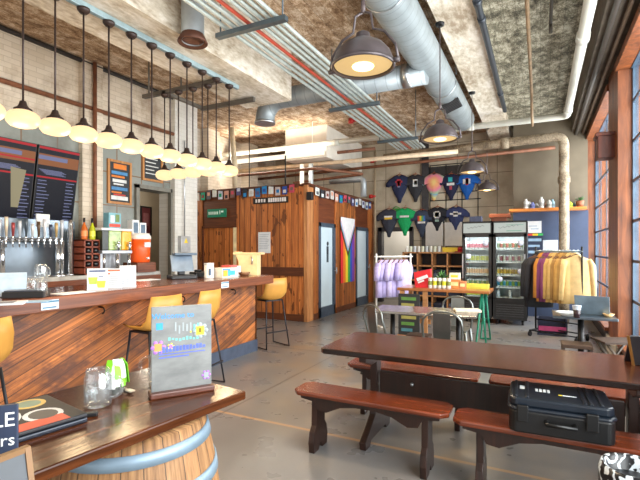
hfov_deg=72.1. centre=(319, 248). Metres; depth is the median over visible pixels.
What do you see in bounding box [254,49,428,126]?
air duct
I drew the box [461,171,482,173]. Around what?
diffuser
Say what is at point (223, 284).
sign
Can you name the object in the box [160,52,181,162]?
globe pendant
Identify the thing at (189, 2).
conduit
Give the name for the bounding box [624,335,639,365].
menu stand
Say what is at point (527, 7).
pipe
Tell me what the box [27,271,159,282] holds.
countertop
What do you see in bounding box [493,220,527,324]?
cooler
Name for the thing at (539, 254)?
hoodie
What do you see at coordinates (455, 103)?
grille
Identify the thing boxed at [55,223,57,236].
tap
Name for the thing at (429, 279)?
beer can
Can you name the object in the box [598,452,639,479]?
pouf
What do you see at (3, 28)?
conduit
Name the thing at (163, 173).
globe pendant
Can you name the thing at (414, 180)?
print
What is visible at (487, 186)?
dome pendant
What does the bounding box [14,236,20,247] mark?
faucet
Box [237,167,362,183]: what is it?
pipe
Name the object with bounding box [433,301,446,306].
shirt
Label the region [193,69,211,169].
globe pendant
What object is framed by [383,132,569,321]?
pipe
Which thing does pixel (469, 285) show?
tray
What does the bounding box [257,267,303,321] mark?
trim
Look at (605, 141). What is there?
speaker box
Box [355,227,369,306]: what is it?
door
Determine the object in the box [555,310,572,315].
bowl
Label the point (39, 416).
book
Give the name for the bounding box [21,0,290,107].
ceiling beam
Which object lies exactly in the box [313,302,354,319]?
baseboard
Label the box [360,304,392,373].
metal chair
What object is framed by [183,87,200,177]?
globe pendant
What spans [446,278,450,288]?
beer can
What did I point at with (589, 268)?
hoodie
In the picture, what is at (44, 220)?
tap
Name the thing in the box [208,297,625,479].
floor
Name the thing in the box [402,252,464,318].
cubby shelf
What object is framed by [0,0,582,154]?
ceiling
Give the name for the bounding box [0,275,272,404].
bar counter
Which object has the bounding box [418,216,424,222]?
print
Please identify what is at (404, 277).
shirt
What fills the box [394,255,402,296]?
shirt
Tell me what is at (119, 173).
menu
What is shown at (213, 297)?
bar stool
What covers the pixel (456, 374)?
wooden bench
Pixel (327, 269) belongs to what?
door
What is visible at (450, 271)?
shirt
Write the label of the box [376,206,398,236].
shirt
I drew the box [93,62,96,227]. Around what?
pipe
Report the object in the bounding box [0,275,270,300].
countertop
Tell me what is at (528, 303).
hoodie
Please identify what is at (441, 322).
metal chair
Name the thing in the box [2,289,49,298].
bar mat
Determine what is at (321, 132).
ceiling beam
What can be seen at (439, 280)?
beer can
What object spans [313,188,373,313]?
wall
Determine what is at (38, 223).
tap
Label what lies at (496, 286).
shelf
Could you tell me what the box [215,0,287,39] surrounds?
hanger
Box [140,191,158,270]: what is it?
wall
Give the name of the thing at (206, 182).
pillar
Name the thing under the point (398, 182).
print
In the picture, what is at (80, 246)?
wine rack
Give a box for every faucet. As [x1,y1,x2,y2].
[1,236,7,246]
[8,236,14,247]
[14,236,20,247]
[21,236,27,247]
[27,236,33,247]
[51,237,57,247]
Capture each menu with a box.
[107,158,131,205]
[141,155,162,182]
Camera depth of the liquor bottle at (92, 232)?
6.56 m
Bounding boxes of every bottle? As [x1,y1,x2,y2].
[81,218,87,239]
[89,218,95,239]
[523,199,528,208]
[539,197,543,207]
[546,200,551,207]
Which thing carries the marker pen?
on the table at (135, 436)
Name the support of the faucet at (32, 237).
on the tap tower
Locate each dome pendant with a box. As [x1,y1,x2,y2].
[328,0,399,79]
[419,21,461,143]
[457,91,487,174]
[475,128,498,191]
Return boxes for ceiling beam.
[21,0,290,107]
[285,124,361,174]
[427,0,510,139]
[572,0,639,131]
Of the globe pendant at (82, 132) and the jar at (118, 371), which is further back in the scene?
the globe pendant at (82, 132)
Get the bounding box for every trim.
[197,183,373,203]
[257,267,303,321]
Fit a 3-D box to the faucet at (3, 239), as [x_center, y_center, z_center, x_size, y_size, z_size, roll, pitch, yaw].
[-3.976,-0.094,5.543,0.110,0.151,0.040,0,0,27]
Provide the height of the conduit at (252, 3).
0.042 m
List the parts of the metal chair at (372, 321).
frame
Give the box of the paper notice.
[258,232,269,252]
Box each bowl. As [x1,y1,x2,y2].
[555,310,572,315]
[603,313,614,316]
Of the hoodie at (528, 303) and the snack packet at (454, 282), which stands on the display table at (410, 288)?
the snack packet at (454, 282)
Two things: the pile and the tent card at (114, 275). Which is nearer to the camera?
the tent card at (114, 275)
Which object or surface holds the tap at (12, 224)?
on the tap tower
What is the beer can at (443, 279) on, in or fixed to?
on the display table at (410, 288)
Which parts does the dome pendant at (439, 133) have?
lamp shade, cord, bulb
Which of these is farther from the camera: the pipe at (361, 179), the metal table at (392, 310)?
the pipe at (361, 179)
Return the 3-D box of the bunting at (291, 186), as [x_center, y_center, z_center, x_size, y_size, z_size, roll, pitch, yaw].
[-1.804,-1.243,9.751,2.891,0.246,0.012,0,0,27]
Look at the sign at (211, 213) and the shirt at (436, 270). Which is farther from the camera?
the sign at (211, 213)
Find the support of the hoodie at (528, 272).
hanging from the clothes rack at (587, 337)
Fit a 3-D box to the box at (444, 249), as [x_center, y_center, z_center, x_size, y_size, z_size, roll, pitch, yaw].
[2.858,0.016,9.640,0.320,0.100,0.120,0,0,27]
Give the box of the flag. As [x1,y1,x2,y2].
[341,217,354,282]
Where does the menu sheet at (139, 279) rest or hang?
on the bar counter at (53, 350)
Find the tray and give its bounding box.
[467,283,489,288]
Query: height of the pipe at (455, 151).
0.137 m
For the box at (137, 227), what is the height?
0.240 m
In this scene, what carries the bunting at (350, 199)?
hanging from the wall at (345, 292)
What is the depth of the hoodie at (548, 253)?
7.32 m
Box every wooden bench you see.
[295,382,452,479]
[348,358,480,431]
[453,408,639,479]
[489,374,639,433]
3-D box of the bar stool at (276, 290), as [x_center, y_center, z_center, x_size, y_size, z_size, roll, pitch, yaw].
[-0.767,0.968,6.794,0.442,1.056,0.450,0,0,-41]
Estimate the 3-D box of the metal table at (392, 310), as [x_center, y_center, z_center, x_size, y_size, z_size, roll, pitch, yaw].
[1.288,1.125,5.416,1.240,0.750,0.600,0,0,24]
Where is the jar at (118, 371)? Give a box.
[105,357,129,395]
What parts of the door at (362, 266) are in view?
pane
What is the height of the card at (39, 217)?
0.180 m
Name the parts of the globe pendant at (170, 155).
rod, globe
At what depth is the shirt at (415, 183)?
11.98 m
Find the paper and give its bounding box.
[26,300,50,302]
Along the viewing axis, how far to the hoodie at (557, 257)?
7.19 m
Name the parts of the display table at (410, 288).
leg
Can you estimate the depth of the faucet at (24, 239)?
5.74 m
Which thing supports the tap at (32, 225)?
on the tap tower
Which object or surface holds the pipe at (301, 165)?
hanging from the ceiling
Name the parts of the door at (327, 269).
pane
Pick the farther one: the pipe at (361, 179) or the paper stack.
the pipe at (361, 179)
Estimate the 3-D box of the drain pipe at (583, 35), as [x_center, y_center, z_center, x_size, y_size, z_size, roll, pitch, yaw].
[-1.917,-2.493,4.075,8.126,0.177,13.376,0,0,27]
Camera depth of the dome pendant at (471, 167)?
7.51 m
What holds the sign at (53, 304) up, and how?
attached to the bar counter at (53, 350)
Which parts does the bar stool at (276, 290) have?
leg, foot rail, leg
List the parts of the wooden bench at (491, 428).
leg, seat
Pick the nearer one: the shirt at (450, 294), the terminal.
the terminal
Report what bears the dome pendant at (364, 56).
hanging from the ceiling
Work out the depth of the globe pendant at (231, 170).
5.66 m
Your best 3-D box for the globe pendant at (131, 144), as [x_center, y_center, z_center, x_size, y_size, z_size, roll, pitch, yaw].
[-1.858,-1.532,4.334,0.238,1.175,0.238,0,0,27]
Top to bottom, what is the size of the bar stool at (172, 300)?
1.056 m
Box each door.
[202,225,235,270]
[318,222,336,317]
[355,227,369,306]
[378,227,413,301]
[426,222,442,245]
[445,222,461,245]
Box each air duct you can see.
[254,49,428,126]
[365,0,473,130]
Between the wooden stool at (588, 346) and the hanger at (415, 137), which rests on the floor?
the wooden stool at (588, 346)
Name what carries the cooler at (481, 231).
on the floor
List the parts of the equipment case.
handle, case lid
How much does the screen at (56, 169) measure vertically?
1.110 m
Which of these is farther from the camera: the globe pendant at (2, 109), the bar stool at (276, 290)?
the bar stool at (276, 290)
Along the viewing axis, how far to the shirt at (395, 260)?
8.55 m
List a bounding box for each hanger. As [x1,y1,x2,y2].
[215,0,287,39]
[329,92,379,112]
[377,89,417,143]
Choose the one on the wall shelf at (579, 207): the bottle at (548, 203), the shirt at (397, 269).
the bottle at (548, 203)
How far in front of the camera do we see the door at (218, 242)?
10.10 m
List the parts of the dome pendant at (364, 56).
lamp shade, cord, bulb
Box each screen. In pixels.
[0,136,36,218]
[29,144,79,220]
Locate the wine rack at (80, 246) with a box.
[74,239,99,274]
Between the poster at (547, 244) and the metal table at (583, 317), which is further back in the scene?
the poster at (547, 244)
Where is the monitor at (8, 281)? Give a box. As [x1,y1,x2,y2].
[0,272,26,297]
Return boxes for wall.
[0,30,169,265]
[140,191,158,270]
[197,128,274,190]
[197,186,303,314]
[275,129,512,300]
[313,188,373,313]
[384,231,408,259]
[513,113,587,208]
[513,210,587,315]
[591,320,607,336]
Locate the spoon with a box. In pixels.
[123,387,134,392]
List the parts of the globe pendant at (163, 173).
globe, rod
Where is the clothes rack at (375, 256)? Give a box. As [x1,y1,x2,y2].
[374,253,412,327]
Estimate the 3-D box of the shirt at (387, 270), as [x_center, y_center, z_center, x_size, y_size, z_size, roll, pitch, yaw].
[1.400,0.527,8.691,0.170,0.814,0.614,0,0,26]
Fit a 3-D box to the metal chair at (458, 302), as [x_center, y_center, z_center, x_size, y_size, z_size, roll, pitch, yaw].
[1.787,1.070,5.854,0.458,0.866,0.478,0,0,29]
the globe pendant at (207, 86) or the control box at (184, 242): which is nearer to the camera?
the globe pendant at (207, 86)
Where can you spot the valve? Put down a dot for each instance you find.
(350, 120)
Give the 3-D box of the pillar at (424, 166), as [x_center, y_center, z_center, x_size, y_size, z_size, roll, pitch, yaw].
[2.859,-0.750,11.962,0.189,4.500,0.065,0,0,27]
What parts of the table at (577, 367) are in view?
leg post, leg post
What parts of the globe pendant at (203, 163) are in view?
rod, globe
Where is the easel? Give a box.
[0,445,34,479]
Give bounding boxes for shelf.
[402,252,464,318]
[496,286,519,288]
[496,295,523,298]
[509,206,586,212]
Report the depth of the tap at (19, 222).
5.66 m
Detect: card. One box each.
[36,214,49,226]
[87,268,107,290]
[108,268,121,287]
[120,265,136,286]
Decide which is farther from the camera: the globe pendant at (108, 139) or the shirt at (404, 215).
the shirt at (404, 215)
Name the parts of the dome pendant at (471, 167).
lamp shade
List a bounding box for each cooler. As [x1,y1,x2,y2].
[131,233,150,262]
[462,221,492,322]
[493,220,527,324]
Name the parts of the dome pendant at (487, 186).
lamp shade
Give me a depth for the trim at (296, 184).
9.73 m
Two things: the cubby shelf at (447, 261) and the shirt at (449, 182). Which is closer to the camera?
the cubby shelf at (447, 261)
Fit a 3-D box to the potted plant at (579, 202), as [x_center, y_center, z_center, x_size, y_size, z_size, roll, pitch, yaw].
[5.492,-1.016,9.331,0.227,0.259,0.212,0,0,1]
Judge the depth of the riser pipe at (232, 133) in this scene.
10.62 m
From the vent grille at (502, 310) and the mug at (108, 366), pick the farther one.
the vent grille at (502, 310)
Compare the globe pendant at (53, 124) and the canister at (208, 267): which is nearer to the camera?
the globe pendant at (53, 124)
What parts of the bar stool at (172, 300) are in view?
leg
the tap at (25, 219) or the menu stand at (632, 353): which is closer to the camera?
the menu stand at (632, 353)
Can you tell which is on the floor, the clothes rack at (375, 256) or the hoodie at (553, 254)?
the clothes rack at (375, 256)
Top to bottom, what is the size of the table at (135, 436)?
0.950 m
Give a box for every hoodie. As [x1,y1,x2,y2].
[520,252,553,307]
[524,252,541,300]
[533,252,543,300]
[536,252,546,301]
[539,252,549,301]
[543,252,553,301]
[546,252,556,302]
[550,252,559,302]
[553,252,565,302]
[557,252,566,303]
[559,253,571,303]
[568,253,596,303]
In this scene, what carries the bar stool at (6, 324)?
on the floor
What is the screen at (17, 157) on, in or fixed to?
attached to the wall at (38, 60)
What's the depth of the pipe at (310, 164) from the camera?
10.79 m
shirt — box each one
[374,255,383,297]
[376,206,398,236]
[379,255,388,297]
[384,258,392,296]
[386,172,408,202]
[389,255,397,296]
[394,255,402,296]
[396,205,414,235]
[399,255,412,293]
[405,172,426,201]
[410,209,431,236]
[422,171,443,200]
[427,204,448,230]
[433,269,446,272]
[433,292,446,295]
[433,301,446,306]
[440,173,460,200]
[444,204,469,229]
[449,270,461,273]
[449,293,461,295]
[456,175,480,199]
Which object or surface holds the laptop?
on the metal table at (583, 317)
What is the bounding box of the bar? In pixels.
[0,217,160,288]
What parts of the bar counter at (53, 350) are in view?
kick plate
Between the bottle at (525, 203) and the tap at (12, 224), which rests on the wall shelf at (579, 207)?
the bottle at (525, 203)
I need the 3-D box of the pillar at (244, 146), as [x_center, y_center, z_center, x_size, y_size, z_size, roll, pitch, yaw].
[-2.033,-2.050,12.672,0.270,1.900,0.450,0,0,27]
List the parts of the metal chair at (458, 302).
seat, leg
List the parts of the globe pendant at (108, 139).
rod, globe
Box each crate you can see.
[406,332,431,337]
[537,316,567,336]
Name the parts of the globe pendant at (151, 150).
rod, globe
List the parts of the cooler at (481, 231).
door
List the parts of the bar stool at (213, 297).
leg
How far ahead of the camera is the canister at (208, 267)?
5.67 m
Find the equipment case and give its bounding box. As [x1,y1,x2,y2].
[508,380,616,445]
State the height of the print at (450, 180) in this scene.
0.328 m
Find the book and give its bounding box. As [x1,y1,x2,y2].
[10,395,86,442]
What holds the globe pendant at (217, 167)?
hanging from the rail
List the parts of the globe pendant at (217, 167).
rod, globe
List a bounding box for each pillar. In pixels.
[79,57,102,239]
[159,99,196,278]
[200,128,219,190]
[241,143,257,187]
[304,185,312,321]
[421,139,428,251]
[608,57,639,354]
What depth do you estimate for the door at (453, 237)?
11.55 m
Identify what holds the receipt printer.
on the bar counter at (53, 350)
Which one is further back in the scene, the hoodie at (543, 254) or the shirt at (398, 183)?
the shirt at (398, 183)
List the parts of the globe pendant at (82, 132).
rod, globe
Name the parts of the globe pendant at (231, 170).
rod, globe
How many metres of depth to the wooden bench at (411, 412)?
3.05 m
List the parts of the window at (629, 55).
sill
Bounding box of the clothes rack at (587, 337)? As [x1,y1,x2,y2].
[528,247,589,340]
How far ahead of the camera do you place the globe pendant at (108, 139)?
4.07 m
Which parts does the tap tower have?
support post, support post, support post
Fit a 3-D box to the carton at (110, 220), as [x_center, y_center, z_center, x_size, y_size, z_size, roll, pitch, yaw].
[-3.245,-0.440,6.878,0.123,0.240,0.220,0,0,27]
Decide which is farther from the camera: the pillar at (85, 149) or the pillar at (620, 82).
the pillar at (85, 149)
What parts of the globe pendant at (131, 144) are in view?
rod, globe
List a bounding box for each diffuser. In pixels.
[334,55,391,76]
[424,136,456,141]
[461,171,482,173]
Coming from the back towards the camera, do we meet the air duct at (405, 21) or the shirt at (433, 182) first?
the shirt at (433, 182)
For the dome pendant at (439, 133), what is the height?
1.407 m
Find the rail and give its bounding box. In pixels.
[65,0,238,89]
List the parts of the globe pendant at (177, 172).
globe, rod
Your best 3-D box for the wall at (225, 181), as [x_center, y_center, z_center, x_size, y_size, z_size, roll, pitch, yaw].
[-2.683,-0.750,11.963,0.300,4.500,5.000,0,0,27]
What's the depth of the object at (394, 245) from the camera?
13.90 m
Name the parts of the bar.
splash panel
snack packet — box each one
[449,273,460,278]
[451,279,460,288]
[459,281,466,288]
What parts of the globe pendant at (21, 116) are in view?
rod, globe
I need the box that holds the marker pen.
[86,411,97,416]
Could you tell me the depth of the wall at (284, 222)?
9.43 m
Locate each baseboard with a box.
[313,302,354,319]
[606,334,618,354]
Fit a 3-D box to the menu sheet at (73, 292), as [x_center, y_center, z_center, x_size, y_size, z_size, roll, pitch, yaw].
[-2.133,0.378,3.800,0.180,0.004,0.300,0,0,27]
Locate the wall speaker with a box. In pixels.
[306,192,313,199]
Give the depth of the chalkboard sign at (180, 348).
1.67 m
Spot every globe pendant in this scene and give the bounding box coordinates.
[0,104,5,119]
[5,0,40,128]
[39,0,70,136]
[69,5,98,142]
[95,19,122,148]
[119,31,143,153]
[140,42,163,158]
[155,93,171,180]
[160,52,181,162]
[169,90,185,178]
[177,61,197,166]
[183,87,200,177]
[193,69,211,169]
[198,83,215,175]
[208,77,225,173]
[221,84,237,176]
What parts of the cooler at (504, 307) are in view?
door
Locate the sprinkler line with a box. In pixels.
[549,0,552,33]
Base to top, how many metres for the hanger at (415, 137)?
0.935 m
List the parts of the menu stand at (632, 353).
leg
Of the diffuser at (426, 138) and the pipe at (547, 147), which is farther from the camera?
the pipe at (547, 147)
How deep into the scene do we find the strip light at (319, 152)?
10.71 m
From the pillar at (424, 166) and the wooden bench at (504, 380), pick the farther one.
the pillar at (424, 166)
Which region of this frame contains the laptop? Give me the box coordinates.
[574,295,609,315]
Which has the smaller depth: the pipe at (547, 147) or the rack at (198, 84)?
the rack at (198, 84)
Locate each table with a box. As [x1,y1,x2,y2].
[9,368,244,479]
[321,332,639,450]
[376,305,478,340]
[397,285,493,342]
[552,310,618,351]
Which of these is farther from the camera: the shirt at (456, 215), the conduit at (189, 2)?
the shirt at (456, 215)
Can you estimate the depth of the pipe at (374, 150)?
12.44 m
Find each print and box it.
[395,179,401,186]
[413,179,416,186]
[416,275,427,282]
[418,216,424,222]
[434,211,439,221]
[447,177,453,189]
[450,211,460,216]
[463,178,469,184]
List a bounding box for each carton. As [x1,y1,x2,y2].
[103,213,120,227]
[469,216,482,221]
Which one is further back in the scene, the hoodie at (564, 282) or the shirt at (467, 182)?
the shirt at (467, 182)
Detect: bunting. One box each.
[197,183,294,200]
[315,186,371,208]
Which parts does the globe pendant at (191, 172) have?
globe, rod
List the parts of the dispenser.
stand leg, lid, tank, tank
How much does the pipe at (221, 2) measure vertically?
0.036 m
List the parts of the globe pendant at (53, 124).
rod, globe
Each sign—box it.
[0,403,18,453]
[41,299,58,309]
[148,303,214,399]
[207,209,226,217]
[221,281,228,287]
[253,196,287,203]
[397,293,419,335]
[528,233,542,255]
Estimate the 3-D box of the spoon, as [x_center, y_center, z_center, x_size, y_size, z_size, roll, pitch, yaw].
[-0.753,0.542,1.702,0.114,0.011,0.030,0,0,37]
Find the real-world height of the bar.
1.920 m
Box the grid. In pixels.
[430,161,480,222]
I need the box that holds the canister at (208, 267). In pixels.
[204,263,213,278]
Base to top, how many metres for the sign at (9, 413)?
0.160 m
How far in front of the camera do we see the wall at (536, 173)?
9.82 m
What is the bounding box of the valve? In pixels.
[348,118,356,123]
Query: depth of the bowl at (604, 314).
4.83 m
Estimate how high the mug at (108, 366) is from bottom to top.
0.128 m
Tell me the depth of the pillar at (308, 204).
9.04 m
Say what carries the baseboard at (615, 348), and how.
attached to the wall at (601, 330)
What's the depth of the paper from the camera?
3.13 m
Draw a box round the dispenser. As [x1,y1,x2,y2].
[95,228,132,268]
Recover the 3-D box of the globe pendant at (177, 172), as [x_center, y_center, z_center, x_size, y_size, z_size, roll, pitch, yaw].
[-1.902,-1.532,5.915,0.238,1.175,0.238,0,0,27]
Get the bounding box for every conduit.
[0,24,172,99]
[182,0,399,150]
[194,0,403,149]
[205,0,407,149]
[227,0,414,148]
[236,0,418,148]
[245,0,421,147]
[254,0,424,147]
[575,0,620,134]
[582,0,634,133]
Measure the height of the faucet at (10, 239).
0.151 m
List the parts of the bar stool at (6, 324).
leg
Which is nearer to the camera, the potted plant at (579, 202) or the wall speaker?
the wall speaker
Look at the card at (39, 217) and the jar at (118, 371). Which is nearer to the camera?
the jar at (118, 371)
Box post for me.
[66,220,73,275]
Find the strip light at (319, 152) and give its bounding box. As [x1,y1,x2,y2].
[221,122,324,163]
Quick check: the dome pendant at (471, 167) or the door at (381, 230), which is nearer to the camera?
the dome pendant at (471, 167)
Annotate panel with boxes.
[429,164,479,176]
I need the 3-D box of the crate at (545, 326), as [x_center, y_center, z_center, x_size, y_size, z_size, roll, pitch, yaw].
[4.067,1.350,7.710,0.460,0.300,0.270,0,0,27]
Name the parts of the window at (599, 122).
sill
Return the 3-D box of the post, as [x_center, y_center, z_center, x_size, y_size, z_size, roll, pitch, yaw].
[-3.596,-0.020,6.337,0.100,0.800,0.098,0,0,27]
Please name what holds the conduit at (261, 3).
attached to the hanger
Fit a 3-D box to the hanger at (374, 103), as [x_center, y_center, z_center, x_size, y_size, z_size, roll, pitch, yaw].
[0.496,-2.533,6.460,0.790,0.935,0.060,0,0,27]
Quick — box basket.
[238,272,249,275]
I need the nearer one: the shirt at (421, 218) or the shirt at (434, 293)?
the shirt at (434, 293)
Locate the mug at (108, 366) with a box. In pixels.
[83,366,110,408]
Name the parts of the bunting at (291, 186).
cord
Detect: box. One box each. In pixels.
[123,262,155,272]
[128,220,145,234]
[178,140,190,251]
[214,265,237,277]
[233,252,264,274]
[442,247,457,251]
[593,131,614,160]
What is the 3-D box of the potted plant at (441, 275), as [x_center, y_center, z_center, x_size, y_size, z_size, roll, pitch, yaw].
[2.090,0.494,7.452,0.288,0.291,0.389,0,0,39]
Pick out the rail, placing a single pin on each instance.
(94, 11)
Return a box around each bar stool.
[0,316,13,403]
[123,294,182,367]
[197,288,224,382]
[257,278,289,349]
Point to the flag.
(347, 224)
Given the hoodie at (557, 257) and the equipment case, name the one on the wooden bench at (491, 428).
the equipment case
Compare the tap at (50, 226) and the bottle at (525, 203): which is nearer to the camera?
the tap at (50, 226)
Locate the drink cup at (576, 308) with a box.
[572,305,580,317]
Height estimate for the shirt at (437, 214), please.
0.798 m
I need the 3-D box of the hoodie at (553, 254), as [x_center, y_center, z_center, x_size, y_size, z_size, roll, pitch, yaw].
[3.992,0.448,7.391,0.615,0.874,0.208,0,0,-32]
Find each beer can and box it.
[428,278,431,287]
[433,278,436,287]
[437,278,441,287]
[442,278,445,288]
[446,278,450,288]
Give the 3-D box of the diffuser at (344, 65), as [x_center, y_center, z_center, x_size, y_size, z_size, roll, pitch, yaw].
[0.286,-1.229,2.931,0.392,0.020,0.392,0,0,27]
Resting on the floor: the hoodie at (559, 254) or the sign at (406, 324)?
the sign at (406, 324)
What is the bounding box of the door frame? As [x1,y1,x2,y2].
[134,183,172,274]
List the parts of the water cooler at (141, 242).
lid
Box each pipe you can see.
[0,77,174,135]
[0,237,62,242]
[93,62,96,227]
[216,0,410,148]
[222,0,596,156]
[230,127,236,187]
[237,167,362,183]
[238,149,457,172]
[243,147,375,163]
[249,124,249,186]
[258,146,554,179]
[300,164,303,183]
[309,163,312,183]
[329,176,365,196]
[374,150,375,259]
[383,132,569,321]
[472,0,506,112]
[524,0,533,126]
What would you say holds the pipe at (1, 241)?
on the tap tower
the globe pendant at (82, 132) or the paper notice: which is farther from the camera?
the paper notice
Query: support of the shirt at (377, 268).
hanging from the clothes rack at (375, 256)
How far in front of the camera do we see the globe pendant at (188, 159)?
4.99 m
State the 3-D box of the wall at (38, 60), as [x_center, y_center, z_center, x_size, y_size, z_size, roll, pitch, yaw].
[-5.277,-0.750,4.316,0.300,4.500,11.000,0,0,27]
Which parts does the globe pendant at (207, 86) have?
globe, rod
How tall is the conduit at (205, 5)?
0.042 m
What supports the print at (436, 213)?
attached to the shirt at (437, 214)
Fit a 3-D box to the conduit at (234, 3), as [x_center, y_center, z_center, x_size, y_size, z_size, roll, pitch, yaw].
[-0.932,-2.140,3.457,0.042,0.042,13.150,0,0,27]
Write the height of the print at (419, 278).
0.152 m
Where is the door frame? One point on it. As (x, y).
(137, 187)
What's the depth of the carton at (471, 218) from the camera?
9.15 m
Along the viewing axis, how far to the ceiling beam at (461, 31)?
6.11 m
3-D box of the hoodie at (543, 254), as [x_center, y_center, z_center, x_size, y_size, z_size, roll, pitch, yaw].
[3.897,0.448,7.528,0.615,0.874,0.208,0,0,-24]
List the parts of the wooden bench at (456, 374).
leg, seat, leg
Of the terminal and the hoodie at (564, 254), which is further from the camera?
the hoodie at (564, 254)
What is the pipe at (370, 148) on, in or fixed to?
attached to the wall at (225, 181)
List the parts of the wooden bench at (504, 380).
seat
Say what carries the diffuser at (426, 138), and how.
attached to the dome pendant at (439, 133)
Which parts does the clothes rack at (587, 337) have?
rail, rail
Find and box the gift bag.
[414,269,431,287]
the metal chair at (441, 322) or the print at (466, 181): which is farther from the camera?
the print at (466, 181)
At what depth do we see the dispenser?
6.77 m
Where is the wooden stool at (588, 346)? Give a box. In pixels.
[560,340,593,352]
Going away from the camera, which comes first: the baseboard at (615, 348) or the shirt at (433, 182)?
the baseboard at (615, 348)
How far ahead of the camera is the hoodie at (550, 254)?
7.28 m
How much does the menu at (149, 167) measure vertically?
0.540 m
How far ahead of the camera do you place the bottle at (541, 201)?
9.56 m
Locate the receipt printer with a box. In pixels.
[189,270,203,277]
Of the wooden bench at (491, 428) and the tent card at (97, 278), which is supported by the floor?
the wooden bench at (491, 428)
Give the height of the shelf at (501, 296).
0.020 m
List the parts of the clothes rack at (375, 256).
rail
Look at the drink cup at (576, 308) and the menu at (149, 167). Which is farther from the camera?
the menu at (149, 167)
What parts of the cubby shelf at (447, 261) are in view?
panel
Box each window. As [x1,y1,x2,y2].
[586,84,608,330]
[615,4,639,354]
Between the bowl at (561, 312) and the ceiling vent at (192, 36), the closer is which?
the ceiling vent at (192, 36)
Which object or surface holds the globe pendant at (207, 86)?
hanging from the rack at (198, 84)
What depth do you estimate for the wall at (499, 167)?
11.88 m
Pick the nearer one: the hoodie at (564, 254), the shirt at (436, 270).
the hoodie at (564, 254)
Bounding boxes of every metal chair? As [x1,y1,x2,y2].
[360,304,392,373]
[421,310,462,340]
[442,295,473,341]
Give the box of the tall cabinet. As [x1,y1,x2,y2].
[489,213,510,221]
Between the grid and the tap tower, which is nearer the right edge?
the grid
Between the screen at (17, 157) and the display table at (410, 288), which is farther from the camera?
the display table at (410, 288)
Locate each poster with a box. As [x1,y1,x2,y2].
[140,206,151,234]
[528,221,541,232]
[543,240,557,252]
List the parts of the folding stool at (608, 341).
leg, seat, leg, leg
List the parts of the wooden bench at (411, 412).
leg, seat, leg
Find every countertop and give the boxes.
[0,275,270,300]
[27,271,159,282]
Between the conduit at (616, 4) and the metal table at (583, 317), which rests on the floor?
the metal table at (583, 317)
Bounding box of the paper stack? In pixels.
[0,300,27,305]
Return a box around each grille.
[441,97,461,113]
[496,304,523,317]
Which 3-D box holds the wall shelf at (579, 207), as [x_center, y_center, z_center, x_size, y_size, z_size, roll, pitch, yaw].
[4.965,-0.856,9.637,1.479,0.060,0.440,0,0,27]
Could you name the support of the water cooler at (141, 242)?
on the wooden box at (141, 266)
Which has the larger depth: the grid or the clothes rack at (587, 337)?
the grid
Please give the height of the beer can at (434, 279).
0.168 m
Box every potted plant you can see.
[432,270,447,278]
[576,196,584,206]
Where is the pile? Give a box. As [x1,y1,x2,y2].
[453,308,481,312]
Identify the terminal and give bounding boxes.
[167,253,196,279]
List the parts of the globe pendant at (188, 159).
rod, globe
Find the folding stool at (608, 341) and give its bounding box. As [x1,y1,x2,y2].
[590,337,627,354]
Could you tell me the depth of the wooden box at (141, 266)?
7.21 m
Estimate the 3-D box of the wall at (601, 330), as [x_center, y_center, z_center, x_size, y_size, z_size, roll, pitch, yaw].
[5.300,1.350,8.027,0.380,0.300,3.400,0,0,27]
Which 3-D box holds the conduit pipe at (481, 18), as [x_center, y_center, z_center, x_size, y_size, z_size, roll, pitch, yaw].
[0.626,-2.640,2.594,0.090,0.090,13.000,0,0,27]
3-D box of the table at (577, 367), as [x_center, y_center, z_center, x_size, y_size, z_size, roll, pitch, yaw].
[1.208,1.125,3.153,2.340,0.750,0.760,0,0,27]
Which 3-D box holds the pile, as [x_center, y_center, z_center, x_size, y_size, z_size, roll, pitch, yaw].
[1.762,0.735,5.268,0.300,0.030,0.200,0,0,9]
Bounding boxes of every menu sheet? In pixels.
[51,291,95,294]
[136,279,158,280]
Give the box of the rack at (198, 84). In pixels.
[142,61,254,110]
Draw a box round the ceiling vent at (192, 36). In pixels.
[177,0,207,49]
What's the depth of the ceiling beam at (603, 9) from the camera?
5.89 m
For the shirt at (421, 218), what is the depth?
11.91 m
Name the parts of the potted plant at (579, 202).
pot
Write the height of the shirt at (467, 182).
0.753 m
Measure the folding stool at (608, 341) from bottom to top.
0.538 m
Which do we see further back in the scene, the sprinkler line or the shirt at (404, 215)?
the shirt at (404, 215)
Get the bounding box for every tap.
[4,217,7,235]
[11,223,14,235]
[18,221,21,235]
[24,218,27,235]
[31,224,33,236]
[37,222,40,236]
[43,219,46,236]
[49,224,51,236]
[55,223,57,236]
[60,220,63,236]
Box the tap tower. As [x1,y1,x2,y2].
[0,214,65,275]
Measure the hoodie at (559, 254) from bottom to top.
0.874 m
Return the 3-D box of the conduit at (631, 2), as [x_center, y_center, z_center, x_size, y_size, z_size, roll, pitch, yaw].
[2.531,-2.500,3.207,0.050,0.050,15.800,0,0,27]

